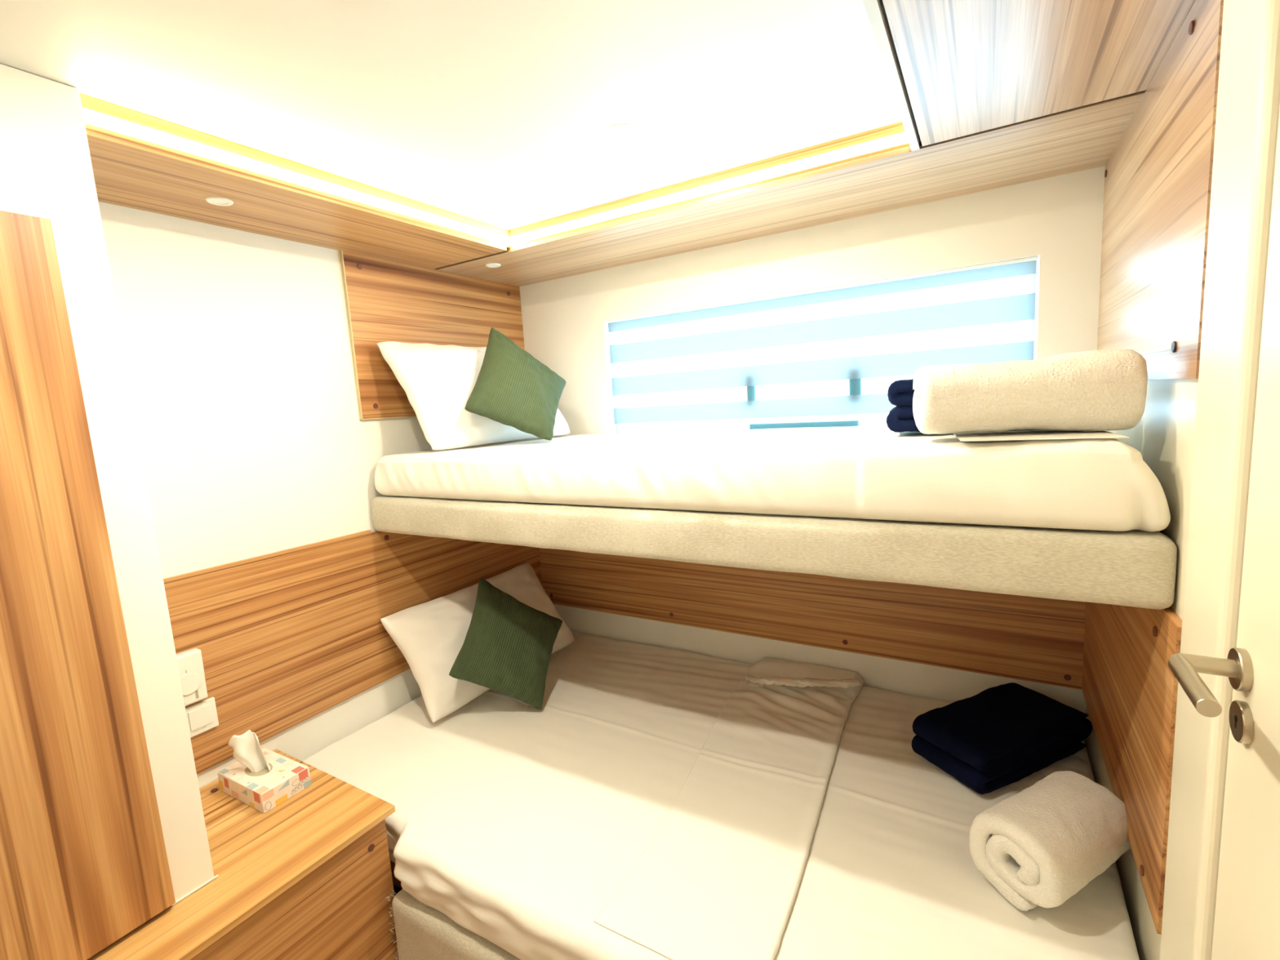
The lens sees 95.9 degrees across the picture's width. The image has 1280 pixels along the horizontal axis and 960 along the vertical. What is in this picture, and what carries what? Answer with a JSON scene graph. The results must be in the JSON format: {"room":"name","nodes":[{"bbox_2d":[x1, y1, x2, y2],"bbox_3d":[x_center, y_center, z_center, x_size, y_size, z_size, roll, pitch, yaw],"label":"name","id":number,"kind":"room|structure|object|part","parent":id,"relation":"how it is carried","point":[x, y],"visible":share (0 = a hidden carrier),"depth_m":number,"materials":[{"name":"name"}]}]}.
{"room":"boat cabin","nodes":[
{"label":"boat cabin","id":0,"kind":"room"},
{"bbox_2d":[97,201,431,786],"bbox_3d":[-1.093,0.309,1.551,0.060,2.052,2.510,1,9,31],"label":"wall","id":1,"kind":"structure","parent":0,"point":[254,441],"depth_m":1.54,"materials":[{"name":"white paint"}]},
{"bbox_2d":[205,196,233,205],"bbox_3d":[-0.958,-0.635,1.317,0.052,0.004,0.052,1,9,31],"label":"recessed light","id":2,"kind":"object","parent":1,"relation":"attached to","point":[220,201],"visible":1,"depth_m":1.31,"materials":[{"name":"white plastic"}]},
{"bbox_2d":[211,200,228,204],"bbox_3d":[-0.958,-0.636,1.317,0.032,0.002,0.032,-3,8,0],"label":"diffuser","id":3,"kind":"object","parent":2,"relation":"attached to","point":[213,202],"depth_m":1.32,"materials":[{"name":"white plastic"}]},
{"bbox_2d":[85,127,506,268],"bbox_3d":[-0.848,-0.676,1.520,0.360,0.012,1.032,1,9,31],"label":"ceiling soffit panel","id":4,"kind":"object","parent":1,"relation":"attached to","point":[127,173],"depth_m":1.37,"materials":[{"name":"laminate"}]},
{"bbox_2d":[163,529,542,773],"bbox_3d":[-0.872,0.416,1.854,0.013,0.505,1.680,1,9,31],"label":"wood wall panel","id":5,"kind":"object","parent":1,"relation":"attached to","point":[285,637],"visible":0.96,"depth_m":1.68,"materials":[{"name":"laminate"}]},
{"bbox_2d":[176,648,207,706],"bbox_3d":[-1.116,0.488,1.412,0.030,0.129,0.084,1,9,31],"label":"thermostat","id":6,"kind":"object","parent":5,"relation":"attached to","point":[190,664],"visible":0.52,"depth_m":1.42,"materials":[{"name":"white plastic"}]},
{"bbox_2d":[195,689,199,698],"bbox_3d":[-1.094,0.526,1.432,0.001,0.027,0.014,1,9,31],"label":"switch","id":7,"kind":"object","parent":6,"relation":"attached to","point":[197,691],"depth_m":1.43,"materials":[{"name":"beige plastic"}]},
{"bbox_2d":[185,697,218,737],"bbox_3d":[-1.118,0.601,1.430,0.012,0.077,0.122,1,9,31],"label":"wall switch","id":8,"kind":"object","parent":5,"relation":"attached to","point":[202,717],"visible":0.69,"depth_m":1.45,"materials":[{"name":"white plastic"}]},
{"bbox_2d":[339,249,524,419],"bbox_3d":[-0.693,-0.499,2.120,0.015,0.514,0.786,1,9,31],"label":"wood wall panel","id":9,"kind":"object","parent":1,"relation":"attached to","point":[386,300],"visible":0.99,"depth_m":1.95,"materials":[{"name":"laminate"}]},
{"bbox_2d":[434,249,507,269],"bbox_3d":[-0.586,-0.752,1.967,0.348,0.008,0.015,1,9,31],"label":"trim","id":10,"kind":"structure","parent":1,"relation":"attached to","point":[507,250],"depth_m":1.96,"materials":[{"name":"black"}]},
{"bbox_2d":[392,884,401,896],"bbox_3d":[-0.163,1.376,1.135,2.120,0.060,2.570,1,9,31],"label":"floor","id":11,"kind":"structure","parent":0,"point":[396,889],"depth_m":1.82,"materials":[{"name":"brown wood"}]},
{"bbox_2d":[88,746,398,959],"bbox_3d":[-1.060,1.116,1.064,0.521,0.578,1.089,1,9,31],"label":"base cabinet","id":12,"kind":"object","parent":11,"relation":"on","point":[308,877],"visible":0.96,"depth_m":1.23,"materials":[{"name":"laminate"}]},
{"bbox_2d":[0,63,218,959],"bbox_3d":[-1.248,0.124,0.831,0.381,1.478,0.784,1,9,31],"label":"wardrobe","id":13,"kind":"object","parent":12,"relation":"on","point":[103,831],"visible":1,"depth_m":0.97,"materials":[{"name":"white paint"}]},
{"bbox_3d":[-1.102,0.240,0.724,0.015,1.238,0.698,1,9,31],"label":"door","id":14,"kind":"part","parent":13,"relation":"part of","materials":[{"name":"laminate"}]},
{"bbox_2d":[217,729,311,813],"bbox_3d":[-0.942,0.696,1.439,0.201,0.152,0.114,1,9,29],"label":"tissue box","id":15,"kind":"object","parent":12,"relation":"on","point":[264,779],"visible":1,"depth_m":1.42,"materials":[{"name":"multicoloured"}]},
{"bbox_3d":[-0.862,1.103,0.930,0.021,0.496,1.067,1,9,31],"label":"panel","id":16,"kind":"part","parent":12,"relation":"part of","materials":[{"name":"laminate"}]},
{"bbox_2d":[384,860,520,959],"bbox_3d":[0.123,1.061,1.636,1.927,0.361,1.211,1,9,31],"label":"bed base","id":17,"kind":"object","parent":11,"relation":"on","point":[423,932],"visible":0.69,"depth_m":1.27,"materials":[{"name":"fabric"}]},
{"bbox_2d":[302,630,1139,959],"bbox_3d":[0.102,0.814,1.610,1.940,0.144,1.205,1,9,31],"label":"mattress","id":18,"kind":"object","parent":17,"relation":"on","point":[517,822],"visible":0.64,"depth_m":1.35,"materials":[{"name":"white fabric"}]},
{"bbox_2d":[380,562,574,723],"bbox_3d":[-0.540,0.543,2.082,0.254,0.325,0.667,2,9,35],"label":"pillow","id":19,"kind":"object","parent":18,"relation":"on","point":[430,635],"visible":0.69,"depth_m":1.89,"materials":[{"name":"white fabric"}]},
{"bbox_2d":[448,577,562,708],"bbox_3d":[-0.428,0.534,1.908,0.253,0.382,0.392,-2,8,7],"label":"cushion","id":20,"kind":"object","parent":18,"relation":"on","point":[507,647],"visible":1,"depth_m":1.85,"materials":[{"name":"green fabric"}]},
{"bbox_2d":[593,657,863,959],"bbox_3d":[0.302,0.727,1.504,0.408,0.054,1.134,1,9,31],"label":"sheet","id":21,"kind":"object","parent":18,"relation":"on","point":[720,877],"visible":1,"depth_m":1.29,"materials":[{"name":"white fabric"}]},
{"bbox_2d":[911,682,1092,794],"bbox_3d":[0.935,0.651,1.493,0.427,0.119,0.201,-7,8,-23],"label":"folded towels","id":22,"kind":"object","parent":18,"relation":"on","point":[991,740],"visible":1,"depth_m":1.43,"materials":[{"name":"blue fabric"}]},
{"bbox_2d":[969,770,1130,911],"bbox_3d":[0.795,0.690,1.113,0.277,0.162,0.174,-7,8,-26],"label":"rolled towel","id":23,"kind":"object","parent":18,"relation":"on","point":[1042,844],"visible":0.98,"depth_m":1.06,"materials":[{"name":"white fabric"}]},
{"bbox_2d":[0,0,920,230],"bbox_3d":[-0.286,-0.709,0.860,2.120,0.050,2.570,1,9,31],"label":"ceiling","id":24,"kind":"structure","parent":0,"point":[496,113],"depth_m":1.02,"materials":[{"name":"white paint"}]},
{"bbox_2d":[79,93,510,248],"bbox_3d":[-0.696,-0.708,1.433,0.012,0.055,1.048,1,9,31],"label":"trim","id":25,"kind":"structure","parent":24,"relation":"attached to","point":[88,102],"depth_m":1.24,"materials":[{"name":"laminate"}]},
{"bbox_2d":[82,107,509,244],"bbox_3d":[-0.691,-0.700,1.430,0.001,0.023,1.044,1,9,31],"label":"led strip","id":26,"kind":"object","parent":25,"relation":"attached to","point":[91,117],"visible":1,"depth_m":1.24,"materials":[{"name":"white plastic"}]},
{"bbox_2d":[600,123,642,143],"bbox_3d":[-0.039,-0.750,1.252,0.092,0.003,0.092,1,9,31],"label":"recessed light","id":27,"kind":"object","parent":24,"relation":"in","point":[622,133],"visible":1,"depth_m":1.25,"materials":[{"name":"white plastic"}]},
{"bbox_2d":[508,121,909,247],"bbox_3d":[0.088,-0.773,1.575,1.187,0.055,0.012,1,9,31],"label":"trim","id":28,"kind":"structure","parent":24,"relation":"attached to","point":[895,128],"depth_m":1.49,"materials":[{"name":"laminate"}]},
{"bbox_2d":[509,132,908,244],"bbox_3d":[0.086,-0.764,1.570,1.183,0.023,0.001,1,9,31],"label":"led strip","id":29,"kind":"object","parent":28,"relation":"attached to","point":[901,138],"visible":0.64,"depth_m":1.49,"materials":[{"name":"white plastic"}]},
{"bbox_2d":[862,0,919,151],"bbox_3d":[0.086,-0.612,0.402,0.016,0.067,2.026,1,9,31],"label":"trim","id":30,"kind":"structure","parent":24,"relation":"attached to","point":[875,11],"depth_m":0.93,"materials":[{"name":"white"}]},
{"bbox_2d":[519,165,1105,718],"bbox_3d":[0.415,0.152,2.062,2.120,2.052,0.060,1,9,31],"label":"wall","id":31,"kind":"structure","parent":0,"point":[1058,220],"depth_m":1.83,"materials":[{"name":"white paint"}]},
{"bbox_2d":[485,262,500,267],"bbox_3d":[-0.518,-0.756,2.036,0.052,0.004,0.052,1,9,31],"label":"recessed light","id":32,"kind":"object","parent":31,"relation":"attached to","point":[491,264],"visible":1,"depth_m":2.03,"materials":[{"name":"white plastic"}]},
{"bbox_2d":[370,495,1177,609],"bbox_3d":[0.167,0.073,1.692,1.946,0.116,0.792,1,9,31],"label":"upper bunk base","id":33,"kind":"object","parent":31,"relation":"attached to","point":[1135,568],"visible":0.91,"depth_m":1.10,"materials":[{"name":"fabric"}]},
{"bbox_2d":[373,426,1170,532],"bbox_3d":[0.168,-0.057,1.669,1.919,0.147,0.791,1,9,31],"label":"mattress","id":34,"kind":"object","parent":33,"relation":"on","point":[878,473],"visible":0.89,"depth_m":1.15,"materials":[{"name":"white fabric"}]},
{"bbox_2d":[377,341,569,449],"bbox_3d":[-0.542,-0.306,2.032,0.266,0.346,0.646,1,9,31],"label":"pillow","id":35,"kind":"object","parent":34,"relation":"on","point":[437,381],"visible":0.55,"depth_m":1.82,"materials":[{"name":"white fabric"}]},
{"bbox_2d":[464,327,565,440],"bbox_3d":[-0.396,-0.315,1.873,0.355,0.380,0.208,-6,8,-19],"label":"cushion","id":36,"kind":"object","parent":34,"relation":"on","point":[513,388],"visible":1,"depth_m":1.82,"materials":[{"name":"green fabric"}]},
{"bbox_2d":[885,378,919,432],"bbox_3d":[0.730,-0.171,1.259,0.352,0.120,0.208,0,8,27],"label":"folded blanket","id":37,"kind":"object","parent":34,"relation":"on","point":[900,419],"visible":0.24,"depth_m":1.24,"materials":[{"name":"blue fabric"}]},
{"bbox_2d":[953,430,1128,441],"bbox_3d":[0.697,-0.081,1.034,0.231,0.007,0.200,0,8,25],"label":"folded cloth","id":38,"kind":"object","parent":34,"relation":"on","point":[1033,434],"visible":0.89,"depth_m":0.99,"materials":[{"name":"white fabric"}]},
{"bbox_2d":[912,349,1147,434],"bbox_3d":[0.681,-0.154,1.044,0.332,0.139,0.184,-1,8,19],"label":"rolled blanket","id":39,"kind":"object","parent":38,"relation":"on","point":[1104,389],"visible":1,"depth_m":0.97,"materials":[{"name":"white fabric"}]},
{"bbox_2d":[437,91,1145,286],"bbox_3d":[0.214,-0.769,1.743,1.950,0.012,0.424,1,9,31],"label":"ceiling soffit panel","id":40,"kind":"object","parent":31,"relation":"attached to","point":[1083,138],"depth_m":1.52,"materials":[{"name":"laminate"}]},
{"bbox_2d":[538,547,1085,689],"bbox_3d":[0.383,0.319,2.065,1.928,0.494,0.015,1,9,31],"label":"wood wall panel","id":41,"kind":"object","parent":31,"relation":"attached to","point":[1040,640],"visible":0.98,"depth_m":1.90,"materials":[{"name":"laminate"}]},
{"bbox_2d":[610,259,1038,433],"bbox_3d":[0.492,-0.377,1.943,1.388,0.471,0.028,1,9,31],"label":"window","id":42,"kind":"structure","parent":31,"relation":"in","point":[1034,335],"depth_m":1.87,"materials":[{"name":"white plastic"}]},
{"bbox_3d":[0.543,-0.184,1.938,0.365,0.020,0.015,1,9,31],"label":"sill rail","id":43,"kind":"part","parent":42,"relation":"part of","materials":[{"name":"teal"}]},
{"bbox_2d":[605,256,1038,434],"bbox_3d":[0.479,-0.374,1.922,1.382,0.469,0.022,1,9,31],"label":"roller blind","id":44,"kind":"object","parent":42,"relation":"attached to","point":[1002,309],"visible":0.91,"depth_m":1.87,"materials":[{"name":"white fabric"}]},
{"bbox_3d":[0.466,-0.602,1.892,1.382,0.008,0.022,1,9,31],"label":"head rail","id":45,"kind":"part","parent":44,"relation":"part of","materials":[{"name":"white plastic"}]},
{"bbox_2d":[1084,378,1198,959],"bbox_3d":[0.632,0.343,0.520,0.060,2.052,2.510,1,9,31],"label":"wall","id":46,"kind":"structure","parent":0,"point":[1164,434],"depth_m":0.95,"materials":[{"name":"beige paint"}]},
{"bbox_2d":[919,89,1146,147],"bbox_3d":[0.774,-0.726,1.158,0.386,0.010,0.009,1,9,31],"label":"trim","id":47,"kind":"structure","parent":46,"relation":"attached to","point":[920,142],"depth_m":1.15,"materials":[{"name":"black wood"}]},
{"bbox_2d":[882,0,1195,146],"bbox_3d":[0.324,-0.599,0.403,0.380,0.012,1.766,1,9,31],"label":"ceiling panel","id":48,"kind":"object","parent":46,"relation":"attached to","point":[968,67],"visible":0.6,"depth_m":0.92,"materials":[{"name":"laminate"}]},
{"bbox_2d":[1081,601,1182,934],"bbox_3d":[1.003,0.395,1.216,0.015,0.494,0.846,1,9,31],"label":"wood wall panel","id":49,"kind":"object","parent":46,"relation":"attached to","point":[1130,688],"visible":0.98,"depth_m":1.01,"materials":[{"name":"laminate"}]},
{"bbox_2d":[1097,0,1223,379],"bbox_3d":[0.953,-0.457,1.103,0.013,0.525,0.846,1,9,31],"label":"wood wall panel","id":50,"kind":"object","parent":46,"relation":"attached to","point":[1158,173],"visible":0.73,"depth_m":0.92,"materials":[{"name":"laminate"}]},
{"bbox_2d":[1160,0,1279,959],"bbox_3d":[0.764,0.331,0.751,0.070,2.000,0.166,1,9,31],"label":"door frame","id":51,"kind":"structure","parent":46,"relation":"attached to","point":[1248,105],"depth_m":0.69,"materials":[{"name":"beige paint"}]},
{"bbox_2d":[1168,107,1279,959],"bbox_3d":[0.471,0.402,0.337,0.107,1.989,0.840,1,9,31],"label":"door","id":52,"kind":"structure","parent":46,"relation":"in","point":[1246,924],"depth_m":0.61,"materials":[{"name":"beige paint"}]},
{"bbox_3d":[0.613,0.218,0.617,0.058,0.020,0.125,1,9,31],"label":"lever","id":53,"kind":"part","parent":52,"relation":"part of","materials":[{"name":"silver metal"}]}
]}

